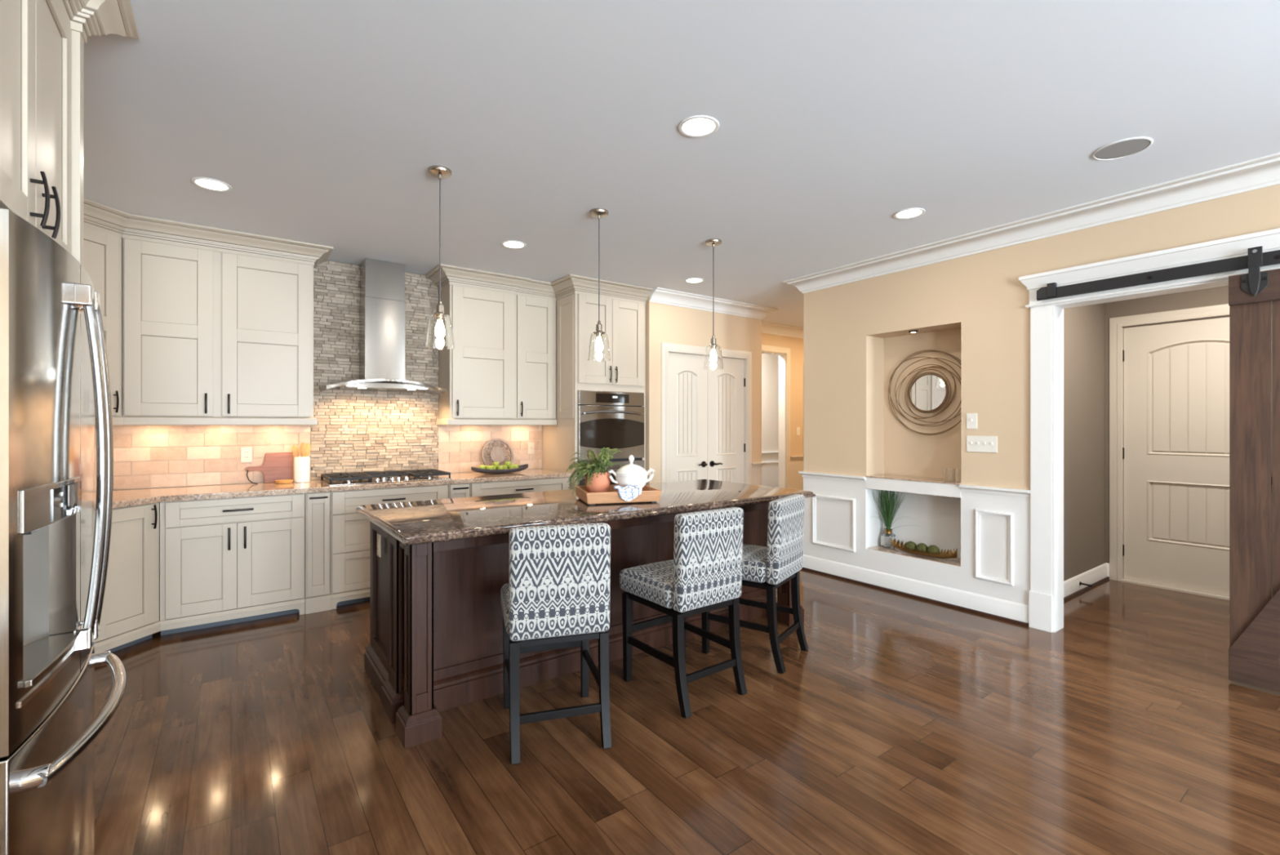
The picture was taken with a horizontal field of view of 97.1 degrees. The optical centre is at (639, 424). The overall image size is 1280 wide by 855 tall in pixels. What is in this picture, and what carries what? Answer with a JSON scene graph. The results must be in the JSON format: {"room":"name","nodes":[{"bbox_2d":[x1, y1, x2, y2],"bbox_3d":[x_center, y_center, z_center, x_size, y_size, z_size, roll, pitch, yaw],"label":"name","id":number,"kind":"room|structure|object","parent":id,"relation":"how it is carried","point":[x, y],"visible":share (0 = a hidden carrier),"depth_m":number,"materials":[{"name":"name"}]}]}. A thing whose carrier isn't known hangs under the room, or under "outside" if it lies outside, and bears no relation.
{"room":"kitchen","nodes":[
{"label":"kitchen","id":0,"kind":"room"},
{"bbox_2d":[94,260,542,491],"bbox_3d":[-2.301,-0.002,5.016,4.733,2.743,0.154,0,0,-36],"label":"wall","id":1,"kind":"structure","parent":0,"point":[356,430],"depth_m":4.85,"materials":[{"name":"stone"}]},
{"bbox_2d":[83,197,129,425],"bbox_3d":[-3.618,-0.684,3.502,0.758,1.376,0.758,0,0,-36],"label":"upper cabinet","id":2,"kind":"object","parent":1,"relation":"attached to","point":[104,225],"visible":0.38,"depth_m":3.64,"materials":[{"name":"beige paint"}]},
{"bbox_2d":[94,425,311,490],"bbox_3d":[-3.442,0.203,4.118,1.810,0.505,0.012,0,0,-36],"label":"wall tile","id":3,"kind":"structure","parent":1,"relation":"attached to","point":[145,456],"depth_m":4.20,"materials":[{"name":"tile"}]},
{"bbox_2d":[240,447,252,462],"bbox_3d":[-3.054,0.233,4.386,0.072,0.116,0.009,0,0,-36],"label":"wall outlet","id":4,"kind":"object","parent":3,"relation":"attached to","point":[246,452],"visible":1,"depth_m":4.38,"materials":[{"name":"beige plastic"}]},
{"bbox_2d":[122,213,333,425],"bbox_3d":[-2.988,-0.684,4.178,1.223,1.376,0.437,0,0,-36],"label":"upper cabinet","id":5,"kind":"object","parent":1,"relation":"attached to","point":[218,323],"visible":1,"depth_m":4.03,"materials":[{"name":"beige paint"}]},
{"bbox_2d":[319,257,446,395],"bbox_3d":[-2.140,-0.821,4.746,0.915,1.100,0.469,0,0,-36],"label":"range hood","id":6,"kind":"object","parent":1,"relation":"attached to","point":[382,303],"visible":1,"depth_m":4.72,"materials":[{"name":"silver metal"}]},
{"bbox_2d":[425,263,532,425],"bbox_3d":[-1.495,-0.684,5.247,0.850,1.376,0.462,0,0,-36],"label":"upper cabinet","id":7,"kind":"object","parent":1,"relation":"attached to","point":[477,375],"visible":0.98,"depth_m":5.13,"materials":[{"name":"beige paint"}]},
{"bbox_2d":[438,425,542,472],"bbox_3d":[-1.446,0.203,5.562,1.058,0.505,0.012,0,0,-36],"label":"tiled wall","id":8,"kind":"structure","parent":1,"relation":"attached to","point":[460,446],"depth_m":5.48,"materials":[{"name":"tile"}]},
{"bbox_2d":[527,442,533,453],"bbox_3d":[-1.114,0.240,5.786,0.072,0.116,0.016,0,0,-36],"label":"light switch","id":9,"kind":"object","parent":8,"relation":"attached to","point":[530,445],"visible":1,"depth_m":5.78,"materials":[{"name":"beige plastic"}]},
{"bbox_2d":[514,279,556,425],"bbox_3d":[-1.072,-0.684,5.564,0.447,1.376,0.437,0,0,-36],"label":"upper cabinet","id":10,"kind":"object","parent":1,"relation":"attached to","point":[535,301],"visible":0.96,"depth_m":5.47,"materials":[{"name":"beige paint"}]},
{"bbox_2d":[83,0,1279,327],"bbox_3d":[1.398,-1.403,4.005,9.840,0.060,12.350,0,0,-36],"label":"ceiling","id":11,"kind":"structure","parent":0,"point":[326,122],"depth_m":2.52,"materials":[{"name":"paint"}]},
{"bbox_2d":[191,177,231,191],"bbox_3d":[-2.447,-1.370,3.230,0.188,0.006,0.188,0,0,-36],"label":"recessed light","id":12,"kind":"object","parent":11,"relation":"in","point":[212,184],"visible":1,"depth_m":3.23,"materials":[{"name":"white paint"}]},
{"bbox_2d":[425,165,454,349],"bbox_3d":[-1.080,-0.895,3.052,0.147,0.956,0.147,0,0,-36],"label":"pendant light","id":13,"kind":"object","parent":11,"relation":"hanging from","point":[439,335],"visible":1,"depth_m":3.02,"materials":[{"name":"glass"}]},
{"bbox_2d":[434,300,445,314],"bbox_3d":[-1.080,-0.618,3.052,0.074,0.105,0.074,0,0,-36],"label":"socket","id":14,"kind":"object","parent":13,"relation":"attached to","point":[439,307],"depth_m":3.03,"materials":[{"name":"silver metal"}]},
{"bbox_2d":[501,240,526,248],"bbox_3d":[-0.961,-1.370,4.305,0.188,0.006,0.188,0,0,-36],"label":"recessed light","id":15,"kind":"object","parent":11,"relation":"in","point":[509,244],"visible":1,"depth_m":4.29,"materials":[{"name":"beige plastic"}]},
{"bbox_2d":[587,208,610,361],"bbox_3d":[-0.264,-0.895,3.643,0.147,0.956,0.147,0,0,-36],"label":"pendant light","id":16,"kind":"object","parent":11,"relation":"hanging from","point":[598,348],"visible":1,"depth_m":3.60,"materials":[{"name":"beige"}]},
{"bbox_2d":[593,320,604,332],"bbox_3d":[-0.264,-0.618,3.643,0.074,0.105,0.074,0,0,-36],"label":"socket","id":17,"kind":"object","parent":16,"relation":"attached to","point":[598,326],"depth_m":3.62,"materials":[{"name":"silver metal"}]},
{"bbox_2d":[684,277,704,283],"bbox_3d":[0.517,-1.370,5.374,0.188,0.006,0.188,0,0,-36],"label":"recessed light","id":18,"kind":"object","parent":11,"relation":"in","point":[692,280],"visible":1,"depth_m":5.36,"materials":[{"name":"beige plastic"}]},
{"bbox_2d":[678,115,719,137],"bbox_3d":[0.271,-1.370,2.603,0.188,0.006,0.188,0,0,-36],"label":"recessed light","id":19,"kind":"object","parent":11,"relation":"in","point":[700,126],"visible":1,"depth_m":2.60,"materials":[{"name":"beige plastic"}]},
{"bbox_2d":[703,238,723,369],"bbox_3d":[0.550,-0.895,4.232,0.147,0.956,0.147,0,0,-36],"label":"pendant light","id":20,"kind":"object","parent":11,"relation":"hanging from","point":[713,357],"visible":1,"depth_m":4.19,"materials":[{"name":"beige"}]},
{"bbox_2d":[710,334,716,344],"bbox_3d":[0.550,-0.618,4.232,0.074,0.105,0.074,0,0,-36],"label":"socket","id":21,"kind":"object","parent":20,"relation":"attached to","point":[713,340],"depth_m":4.22,"materials":[{"name":"silver metal"}]},
{"bbox_2d":[893,208,924,219],"bbox_3d":[1.748,-1.370,3.672,0.188,0.006,0.188,0,0,-36],"label":"recessed light","id":22,"kind":"object","parent":11,"relation":"in","point":[909,213],"visible":1,"depth_m":3.66,"materials":[{"name":"beige"}]},
{"bbox_2d":[1092,137,1153,159],"bbox_3d":[2.397,-1.370,2.811,0.230,0.006,0.230,0,0,-36],"label":"ceiling speaker","id":23,"kind":"object","parent":11,"relation":"attached to","point":[1126,147],"visible":1,"depth_m":2.80,"materials":[{"name":"white paint"}]},
{"bbox_2d":[93,568,1279,854],"bbox_3d":[1.398,1.400,4.005,9.840,0.060,12.350,0,0,-36],"label":"floor","id":24,"kind":"structure","parent":0,"point":[904,725],"depth_m":2.39,"materials":[{"name":"brown wood"}]},
{"bbox_2d":[0,208,126,854],"bbox_3d":[-1.796,0.465,1.224,1.004,1.770,0.856,0,0,-36],"label":"refrigerator","id":25,"kind":"object","parent":24,"relation":"on","point":[55,381],"visible":1,"depth_m":1.29,"materials":[{"name":"grey metal"}]},
{"bbox_2d":[0,0,138,266],"bbox_3d":[-1.839,-0.001,1.231,1.010,2.742,1.155,0,0,-36],"label":"tall cabinet","id":26,"kind":"object","parent":24,"relation":"on","point":[42,42],"visible":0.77,"depth_m":1.55,"materials":[{"name":"beige paint"}]},
{"bbox_2d":[94,502,162,653],"bbox_3d":[-3.509,0.933,3.477,0.894,0.873,0.894,0,0,-36],"label":"base cabinet","id":27,"kind":"object","parent":24,"relation":"on","point":[131,609],"visible":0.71,"depth_m":3.45,"materials":[{"name":"beige paint"}]},
{"bbox_2d":[160,493,305,635],"bbox_3d":[-2.922,0.933,4.091,0.806,0.873,0.654,0,0,-36],"label":"base cabinet","id":28,"kind":"object","parent":24,"relation":"on","point":[224,561],"visible":0.97,"depth_m":3.84,"materials":[{"name":"beige paint"}]},
{"bbox_2d":[304,491,331,613],"bbox_3d":[-2.529,0.933,4.378,0.164,0.873,0.651,0,0,-36],"label":"base cabinet","id":29,"kind":"object","parent":24,"relation":"on","point":[317,595],"visible":0.93,"depth_m":4.14,"materials":[{"name":"beige paint"}]},
{"bbox_2d":[330,484,448,608],"bbox_3d":[-2.110,0.933,4.679,0.866,0.873,0.654,0,0,-36],"label":"base cabinet","id":30,"kind":"object","parent":24,"relation":"on","point":[349,530],"visible":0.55,"depth_m":4.29,"materials":[{"name":"beige paint"}]},
{"bbox_2d":[448,483,469,498],"bbox_3d":[-1.685,0.933,4.989,0.184,0.873,0.651,0,0,-36],"label":"base cabinet","id":31,"kind":"object","parent":24,"relation":"on","point":[461,490],"visible":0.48,"depth_m":4.75,"materials":[{"name":"beige paint"}]},
{"bbox_2d":[469,476,569,497],"bbox_3d":[-1.219,0.933,5.324,0.962,0.873,0.654,0,0,-36],"label":"base cabinet","id":32,"kind":"object","parent":24,"relation":"on","point":[501,487],"visible":0.22,"depth_m":5.06,"materials":[{"name":"beige paint"}]},
{"bbox_2d":[500,522,611,764],"bbox_3d":[-0.397,0.900,2.589,0.444,0.950,0.541,0,0,-17],"label":"bar stool","id":33,"kind":"object","parent":24,"relation":"on","point":[556,595],"visible":1,"depth_m":2.36,"materials":[{"name":"fabric"}]},
{"bbox_2d":[364,502,804,748],"bbox_3d":[-0.217,0.934,3.564,2.639,0.872,0.996,0,0,-36],"label":"kitchen island","id":34,"kind":"object","parent":24,"relation":"on","point":[436,645],"visible":0.49,"depth_m":2.84,"materials":[{"name":"brown wood"}]},
{"bbox_2d":[377,533,381,556],"bbox_3d":[-1.380,0.635,2.982,0.009,0.116,0.072,0,0,-36],"label":"wall outlet","id":35,"kind":"object","parent":34,"relation":"attached to","point":[379,536],"visible":1,"depth_m":2.96,"materials":[{"name":"beige plastic"}]},
{"bbox_2d":[355,479,815,545],"bbox_3d":[-0.206,0.476,3.540,2.673,0.040,1.113,0,0,-36],"label":"island countertop","id":36,"kind":"structure","parent":34,"relation":"on","point":[429,521],"depth_m":3.06,"materials":[{"name":"brown stone"}]},
{"bbox_2d":[574,484,662,505],"bbox_3d":[-0.141,0.419,3.410,0.445,0.074,0.385,0,0,-16],"label":"serving tray","id":37,"kind":"object","parent":36,"relation":"on","point":[651,494],"visible":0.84,"depth_m":3.25,"materials":[{"name":"brown wood"}]},
{"bbox_2d":[565,447,621,495],"bbox_3d":[-0.269,0.283,3.423,0.386,0.300,0.395,0,0,3],"label":"potted fern","id":38,"kind":"object","parent":37,"relation":"on","point":[597,479],"visible":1,"depth_m":3.36,"materials":[{"name":"green plant"}]},
{"bbox_2d":[585,470,610,492],"bbox_3d":[-0.257,0.358,3.425,0.152,0.150,0.152,0,0,-36],"label":"pot","id":39,"kind":"object","parent":38,"relation":"on","point":[601,484],"depth_m":3.36,"materials":[{"name":"ceramic"}]},
{"bbox_2d":[613,484,641,501],"bbox_3d":[-0.070,0.393,3.253,0.153,0.086,0.084,0,0,-16],"label":"dish towel","id":40,"kind":"object","parent":37,"relation":"on","point":[628,492],"visible":1,"depth_m":3.22,"materials":[{"name":"fabric"}]},
{"bbox_2d":[607,454,654,488],"bbox_3d":[-0.052,0.308,3.419,0.208,0.250,0.247,0,0,30],"label":"soup tureen","id":41,"kind":"object","parent":37,"relation":"on","point":[632,474],"visible":0.83,"depth_m":3.35,"materials":[{"name":"white ceramic"}]},
{"bbox_2d":[615,472,648,488],"bbox_3d":[-0.052,0.363,3.419,0.208,0.141,0.208,0,0,-21],"label":"bowl","id":42,"kind":"object","parent":41,"relation":"on","point":[622,479],"depth_m":3.34,"materials":[{"name":"white ceramic"}]},
{"bbox_2d":[542,274,653,488],"bbox_3d":[-0.443,-0.001,5.782,1.066,2.742,0.812,0,0,-36],"label":"tall cabinet","id":43,"kind":"object","parent":24,"relation":"on","point":[622,305],"visible":0.51,"depth_m":5.51,"materials":[{"name":"beige paint"}]},
{"bbox_2d":[577,390,644,485],"bbox_3d":[-0.436,0.278,5.763,0.757,1.204,0.712,0,0,-36],"label":"wall oven","id":44,"kind":"object","parent":43,"relation":"in","point":[605,419],"visible":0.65,"depth_m":5.51,"materials":[{"name":"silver metal"}]},
{"bbox_2d":[619,506,746,717],"bbox_3d":[0.218,0.900,2.969,0.444,0.950,0.541,0,0,-37],"label":"bar stool","id":45,"kind":"object","parent":24,"relation":"on","point":[704,574],"visible":1,"depth_m":2.79,"materials":[{"name":"fabric"}]},
{"bbox_2d":[701,493,808,673],"bbox_3d":[0.686,0.900,3.428,0.541,0.950,0.444,0,0,35],"label":"bar stool","id":46,"kind":"object","parent":24,"relation":"on","point":[769,567],"visible":0.78,"depth_m":3.22,"materials":[{"name":"fabric"}]},
{"bbox_2d":[645,296,761,483],"bbox_3d":[0.545,-0.002,6.547,1.671,2.743,0.770,0,0,-36],"label":"wall","id":47,"kind":"structure","parent":0,"point":[666,323],"depth_m":6.01,"materials":[{"name":"beige paint"}]},
{"bbox_2d":[668,352,707,481],"bbox_3d":[0.517,0.300,6.059,0.585,2.116,0.099,0,0,-36],"label":"door","id":48,"kind":"structure","parent":47,"relation":"in","point":[687,376],"depth_m":6.07,"materials":[{"name":"beige paint"}]},
{"bbox_2d":[661,342,751,484],"bbox_3d":[0.732,0.260,6.264,1.334,2.220,0.128,0,0,-36],"label":"trim","id":49,"kind":"structure","parent":47,"relation":"attached to","point":[666,348],"depth_m":6.08,"materials":[{"name":"beige paint"}]},
{"bbox_2d":[707,357,745,483],"bbox_3d":[0.994,0.300,6.404,0.585,2.116,0.099,0,0,-36],"label":"door","id":50,"kind":"structure","parent":47,"relation":"in","point":[726,386],"depth_m":6.42,"materials":[{"name":"beige paint"}]},
{"bbox_2d":[761,353,778,452],"bbox_3d":[1.411,-0.002,8.797,3.800,2.743,0.100,0,0,-36],"label":"wall","id":51,"kind":"structure","parent":0,"point":[770,362],"depth_m":9.26,"materials":[{"name":"paint"}]},
{"bbox_2d":[761,451,778,487],"bbox_3d":[1.450,0.858,8.743,3.800,0.825,0.034,0,0,-36],"label":"trim","id":52,"kind":"structure","parent":51,"relation":"attached to","point":[770,470],"depth_m":9.25,"materials":[{"name":"white paint"}]},
{"bbox_2d":[761,332,803,456],"bbox_3d":[2.281,-0.002,8.205,3.085,2.743,0.120,0,0,-36],"label":"wall","id":53,"kind":"structure","parent":0,"point":[795,344],"depth_m":8.09,"materials":[{"name":"beige paint"}]},
{"bbox_2d":[648,287,803,337],"bbox_3d":[1.869,-1.312,7.349,4.755,0.122,0.784,0,0,-36],"label":"crown molding","id":54,"kind":"structure","parent":53,"relation":"attached to","point":[658,295],"depth_m":6.28,"materials":[{"name":"white paint"}]},
{"bbox_2d":[668,455,803,489],"bbox_3d":[1.902,0.843,7.434,4.602,0.795,0.684,0,0,-36],"label":"trim","id":55,"kind":"structure","parent":53,"relation":"attached to","point":[796,461],"depth_m":8.04,"materials":[{"name":"beige paint"}]},
{"bbox_2d":[761,344,790,488],"bbox_3d":[1.627,0.142,7.718,1.155,2.455,0.142,0,0,-36],"label":"trim","id":56,"kind":"structure","parent":53,"relation":"attached to","point":[784,353],"depth_m":7.98,"materials":[{"name":"beige paint"}]},
{"bbox_2d":[796,426,799,435],"bbox_3d":[2.278,0.095,8.119,0.072,0.116,0.016,0,0,-36],"label":"light switch","id":57,"kind":"object","parent":53,"relation":"attached to","point":[797,428],"visible":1,"depth_m":8.12,"materials":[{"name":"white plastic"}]},
{"bbox_2d":[803,184,1279,566],"bbox_3d":[3.740,-0.002,2.611,0.290,2.743,7.045,0,0,-36],"label":"wall","id":58,"kind":"structure","parent":0,"point":[971,308],"depth_m":4.41,"materials":[{"name":"beige paint"}]},
{"bbox_2d":[816,497,851,546],"bbox_3d":[1.749,0.876,5.104,0.002,0.397,0.376,0,0,-36],"label":"panel","id":59,"kind":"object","parent":58,"relation":"attached to","point":[833,517],"depth_m":5.10,"materials":[{"name":"paint"}]},
{"bbox_2d":[812,493,855,551],"bbox_3d":[1.741,0.876,5.098,0.022,0.463,0.442,0,0,-36],"label":"trim","id":60,"kind":"structure","parent":58,"relation":"attached to","point":[852,500],"depth_m":5.07,"materials":[{"name":"white paint"}]},
{"bbox_2d":[865,474,960,484],"bbox_3d":[2.273,0.451,4.609,0.283,0.026,0.776,0,0,-36],"label":"niche shelf","id":61,"kind":"object","parent":58,"relation":"attached to","point":[877,476],"visible":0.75,"depth_m":4.61,"materials":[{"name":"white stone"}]},
{"bbox_2d":[942,467,955,481],"bbox_3d":[2.402,0.387,4.392,0.084,0.100,0.084,0,0,-36],"label":"book","id":62,"kind":"object","parent":61,"relation":"on","point":[946,471],"visible":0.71,"depth_m":4.37,"materials":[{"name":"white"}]},
{"bbox_2d":[950,468,960,482],"bbox_3d":[2.412,0.387,4.303,0.084,0.100,0.084,0,0,-36],"label":"book","id":63,"kind":"object","parent":61,"relation":"on","point":[955,473],"visible":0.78,"depth_m":4.27,"materials":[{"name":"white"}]},
{"bbox_2d":[866,488,960,557],"bbox_3d":[2.279,0.762,4.613,0.270,0.595,0.778,0,0,-36],"label":"niche","id":64,"kind":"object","parent":58,"relation":"attached to","point":[939,517],"depth_m":4.74,"materials":[{"name":"white paint"}]},
{"bbox_2d":[866,544,960,566],"bbox_3d":[2.278,1.058,4.612,0.264,0.004,0.768,0,0,-36],"label":"niche shelf","id":65,"kind":"object","parent":58,"relation":"on","point":[953,561],"visible":0.43,"depth_m":4.53,"materials":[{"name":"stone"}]},
{"bbox_2d":[872,489,920,547],"bbox_3d":[2.176,0.803,4.776,0.232,0.505,0.382,0,0,-36],"label":"vase","id":66,"kind":"object","parent":65,"relation":"on","point":[886,537],"visible":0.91,"depth_m":4.86,"materials":[{"name":"clear glass"}]},
{"bbox_2d":[891,537,957,558],"bbox_3d":[2.272,1.002,4.538,0.166,0.101,0.528,0,0,-36],"label":"tray","id":67,"kind":"object","parent":65,"relation":"on","point":[948,554],"visible":0.88,"depth_m":4.46,"materials":[{"name":"brown wood"}]},
{"bbox_2d":[905,541,916,551],"bbox_3d":[2.215,0.995,4.617,0.089,0.088,0.088,0,0,-36],"label":"moss ball","id":68,"kind":"object","parent":67,"relation":"in","point":[912,544],"visible":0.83,"depth_m":4.59,"materials":[{"name":"green plant"}]},
{"bbox_2d":[915,542,928,553],"bbox_3d":[2.269,0.995,4.543,0.087,0.088,0.087,0,0,-36],"label":"moss ball","id":69,"kind":"object","parent":67,"relation":"in","point":[922,546],"visible":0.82,"depth_m":4.51,"materials":[{"name":"green plant"}]},
{"bbox_2d":[927,544,939,554],"bbox_3d":[2.321,0.995,4.471,0.087,0.088,0.088,0,0,-36],"label":"moss ball","id":70,"kind":"object","parent":67,"relation":"in","point":[932,548],"visible":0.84,"depth_m":4.44,"materials":[{"name":"green plant"}]},
{"bbox_2d":[798,471,1030,497],"bbox_3d":[2.141,0.471,4.656,0.164,0.053,1.924,0,0,-36],"label":"trim","id":71,"kind":"structure","parent":58,"relation":"attached to","point":[967,488],"depth_m":4.15,"materials":[{"name":"white paint"}]},
{"bbox_2d":[801,566,1028,626],"bbox_3d":[2.134,1.359,4.659,0.172,0.021,1.927,0,0,-36],"label":"trim","id":72,"kind":"structure","parent":58,"relation":"attached to","point":[992,615],"depth_m":4.40,"materials":[{"name":"brown wood"}]},
{"bbox_2d":[802,554,1028,622],"bbox_3d":[2.148,1.301,4.657,0.152,0.138,1.907,0,0,-36],"label":"baseboard","id":73,"kind":"structure","parent":58,"relation":"attached to","point":[998,606],"depth_m":4.42,"materials":[{"name":"white paint"}]},
{"bbox_2d":[803,476,1030,604],"bbox_3d":[2.166,0.900,4.642,0.140,0.900,1.921,0,0,-36],"label":"wainscoting","id":74,"kind":"structure","parent":58,"relation":"attached to","point":[962,577],"depth_m":4.36,"materials":[{"name":"white paint"}]},
{"bbox_2d":[888,349,960,435],"bbox_3d":[2.377,-0.265,4.660,0.031,0.703,0.711,0,0,-36],"label":"wall mirror","id":75,"kind":"object","parent":58,"relation":"attached to","point":[928,392],"visible":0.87,"depth_m":4.66,"materials":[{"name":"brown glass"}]},
{"bbox_2d":[910,374,946,410],"bbox_3d":[2.377,-0.264,4.664,0.006,0.300,0.300,0,0,-36],"label":"mirror glass","id":76,"kind":"object","parent":75,"relation":"attached to","point":[927,392],"depth_m":4.66,"materials":[{"name":"white"}]},
{"bbox_2d":[966,413,977,428],"bbox_3d":[2.436,-0.027,4.152,0.016,0.116,0.072,0,0,-36],"label":"light switch","id":77,"kind":"object","parent":58,"relation":"attached to","point":[971,418],"visible":1,"depth_m":4.15,"materials":[{"name":"white plastic"}]},
{"bbox_2d":[966,435,997,452],"bbox_3d":[2.479,0.140,4.093,0.016,0.114,0.203,0,0,-36],"label":"light switch","id":78,"kind":"object","parent":58,"relation":"attached to","point":[974,443],"visible":1,"depth_m":4.08,"materials":[{"name":"white plastic"}]},
{"bbox_2d":[980,514,1008,579],"bbox_3d":[2.527,0.867,4.029,0.002,0.437,0.184,0,0,-36],"label":"panel","id":79,"kind":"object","parent":58,"relation":"attached to","point":[993,529],"depth_m":4.03,"materials":[{"name":"paint"}]},
{"bbox_2d":[974,508,1013,585],"bbox_3d":[2.519,0.867,4.023,0.022,0.503,0.250,0,0,-36],"label":"trim","id":80,"kind":"structure","parent":58,"relation":"attached to","point":[1010,581],"depth_m":4.01,"materials":[{"name":"white paint"}]},
{"bbox_2d":[782,152,1279,293],"bbox_3d":[1.325,-1.312,0.946,5.836,0.122,7.179,0,0,-36],"label":"crown molding","id":81,"kind":"structure","parent":58,"relation":"attached to","point":[1261,172],"depth_m":3.61,"materials":[{"name":"white paint"}]},
{"bbox_2d":[1028,278,1228,632],"bbox_3d":[3.104,0.285,3.332,0.176,2.170,1.356,0,0,-36],"label":"trim","id":82,"kind":"structure","parent":58,"relation":"attached to","point":[1046,593],"depth_m":3.77,"materials":[{"name":"white paint"}]},
{"bbox_2d":[1018,228,1279,307],"bbox_3d":[3.356,-0.900,2.832,0.074,0.208,2.554,0,0,-36],"label":"trim","id":83,"kind":"structure","parent":58,"relation":"attached to","point":[1237,246],"depth_m":3.30,"materials":[{"name":"white paint"}]},
{"bbox_2d":[1036,245,1279,692],"bbox_3d":[3.365,0.214,2.744,0.105,2.284,2.500,0,0,-36],"label":"barn door","id":84,"kind":"structure","parent":58,"relation":"in","point":[1254,296],"depth_m":2.95,"materials":[{"name":"brown wood"}]},
{"bbox_2d":[1063,302,1106,580],"bbox_3d":[3.409,-0.002,4.565,1.784,2.743,0.100,0,0,-36],"label":"wall","id":85,"kind":"structure","parent":0,"point":[1084,326],"depth_m":4.72,"materials":[{"name":"beige paint"}]},
{"bbox_2d":[1079,581,1093,586],"bbox_3d":[3.620,1.295,4.585,0.028,0.027,0.082,0,0,-36],"label":"door stop","id":86,"kind":"object","parent":85,"relation":"attached to","point":[1080,582],"visible":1,"depth_m":4.58,"materials":[{"name":"brown metal"}]},
{"bbox_2d":[1063,562,1109,597],"bbox_3d":[3.451,1.301,4.515,1.774,0.138,0.030,0,0,-36],"label":"baseboard","id":87,"kind":"structure","parent":85,"relation":"attached to","point":[1071,585],"depth_m":4.71,"materials":[{"name":"white paint"}]},
{"bbox_2d":[1063,576,1109,602],"bbox_3d":[3.451,1.359,4.502,1.758,0.021,0.020,0,0,-36],"label":"trim","id":88,"kind":"structure","parent":85,"relation":"attached to","point":[1105,579],"depth_m":4.65,"materials":[{"name":"brown wood"}]},
{"bbox_2d":[1106,285,1228,563],"bbox_3d":[4.972,-0.002,4.030,0.120,2.743,2.800,0,0,-36],"label":"wall","id":89,"kind":"structure","parent":0,"point":[1218,295],"depth_m":4.83,"materials":[{"name":"beige paint"}]},
{"bbox_2d":[1109,303,1229,599],"bbox_3d":[4.544,0.212,4.603,0.140,2.315,1.112,0,0,-36],"label":"trim","id":90,"kind":"structure","parent":89,"relation":"attached to","point":[1117,325],"depth_m":4.96,"materials":[{"name":"beige paint"}]},
{"bbox_2d":[1122,315,1229,596],"bbox_3d":[4.505,0.249,4.582,0.099,2.202,0.942,0,0,-36],"label":"door","id":91,"kind":"structure","parent":89,"relation":"in","point":[1175,449],"depth_m":4.68,"materials":[{"name":"beige paint"}]},
{"bbox_3d":[-2.844,0.933,2.296,0.654,0.873,1.830,0,0,-36],"label":"base cabinet","id":92,"kind":"object","parent":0,"visible":0},
{"bbox_2d":[94,468,571,511],"bbox_3d":[-1.787,0.476,3.612,3.898,0.039,2.737,0,0,-36],"label":"countertop","id":93,"kind":"structure","parent":92,"relation":"on","point":[131,497],"depth_m":4.14,"materials":[{"name":"brown stone"}]},
{"bbox_2d":[245,452,293,484],"bbox_3d":[-2.903,0.339,4.430,0.313,0.235,0.099,0,0,-36],"label":"cutting board","id":94,"kind":"object","parent":93,"relation":"on","point":[277,465],"visible":0.87,"depth_m":4.47,"materials":[{"name":"brown wood"}]},
{"bbox_2d":[275,479,293,484],"bbox_3d":[-2.768,0.444,4.397,0.120,0.025,0.120,0,0,-36],"label":"wooden dish","id":95,"kind":"object","parent":93,"relation":"on","point":[282,481],"visible":1,"depth_m":4.36,"materials":[{"name":"brown wood"}]},
{"bbox_2d":[293,456,310,482],"bbox_3d":[-2.688,0.354,4.492,0.109,0.203,0.109,0,0,-36],"label":"utensil crock","id":96,"kind":"object","parent":93,"relation":"on","point":[301,464],"visible":0.97,"depth_m":4.45,"materials":[{"name":"white ceramic"}]},
{"bbox_2d":[292,444,298,457],"bbox_3d":[-2.723,0.301,4.486,0.066,0.283,0.020,0,0,-29],"label":"wooden spoon","id":97,"kind":"object","parent":96,"relation":"in","point":[295,448],"visible":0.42,"depth_m":4.47,"materials":[{"name":"brown wood"}]},
{"bbox_2d":[299,442,306,457],"bbox_3d":[-2.673,0.292,4.487,0.047,0.300,0.022,0,0,-36],"label":"wooden spoon","id":98,"kind":"object","parent":96,"relation":"in","point":[303,448],"visible":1,"depth_m":4.48,"materials":[{"name":"brown wood"}]},
{"bbox_2d":[304,443,311,456],"bbox_3d":[-2.672,0.296,4.522,0.064,0.294,0.022,0,0,-36],"label":"wooden spoon","id":99,"kind":"object","parent":96,"relation":"in","point":[308,445],"visible":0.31,"depth_m":4.52,"materials":[{"name":"brown wood"}]},
{"bbox_2d":[320,468,451,485],"bbox_3d":[-2.102,0.427,4.690,0.910,0.058,0.520,0,0,-36],"label":"gas cooktop","id":100,"kind":"object","parent":93,"relation":"in","point":[375,477],"visible":1,"depth_m":4.61,"materials":[{"name":"silver metal"}]},
{"bbox_2d":[480,438,513,465],"bbox_3d":[-1.394,0.295,5.534,0.326,0.323,0.078,0,0,-36],"label":"decorative plate","id":101,"kind":"object","parent":93,"relation":"on","point":[496,454],"visible":0.77,"depth_m":5.53,"materials":[{"name":"brown ceramic"}]},
{"bbox_2d":[471,463,528,473],"bbox_3d":[-1.310,0.417,5.316,0.570,0.074,0.184,0,0,-39],"label":"dish","id":102,"kind":"object","parent":93,"relation":"on","point":[522,467],"visible":0.94,"depth_m":5.22,"materials":[{"name":"grey ceramic"}]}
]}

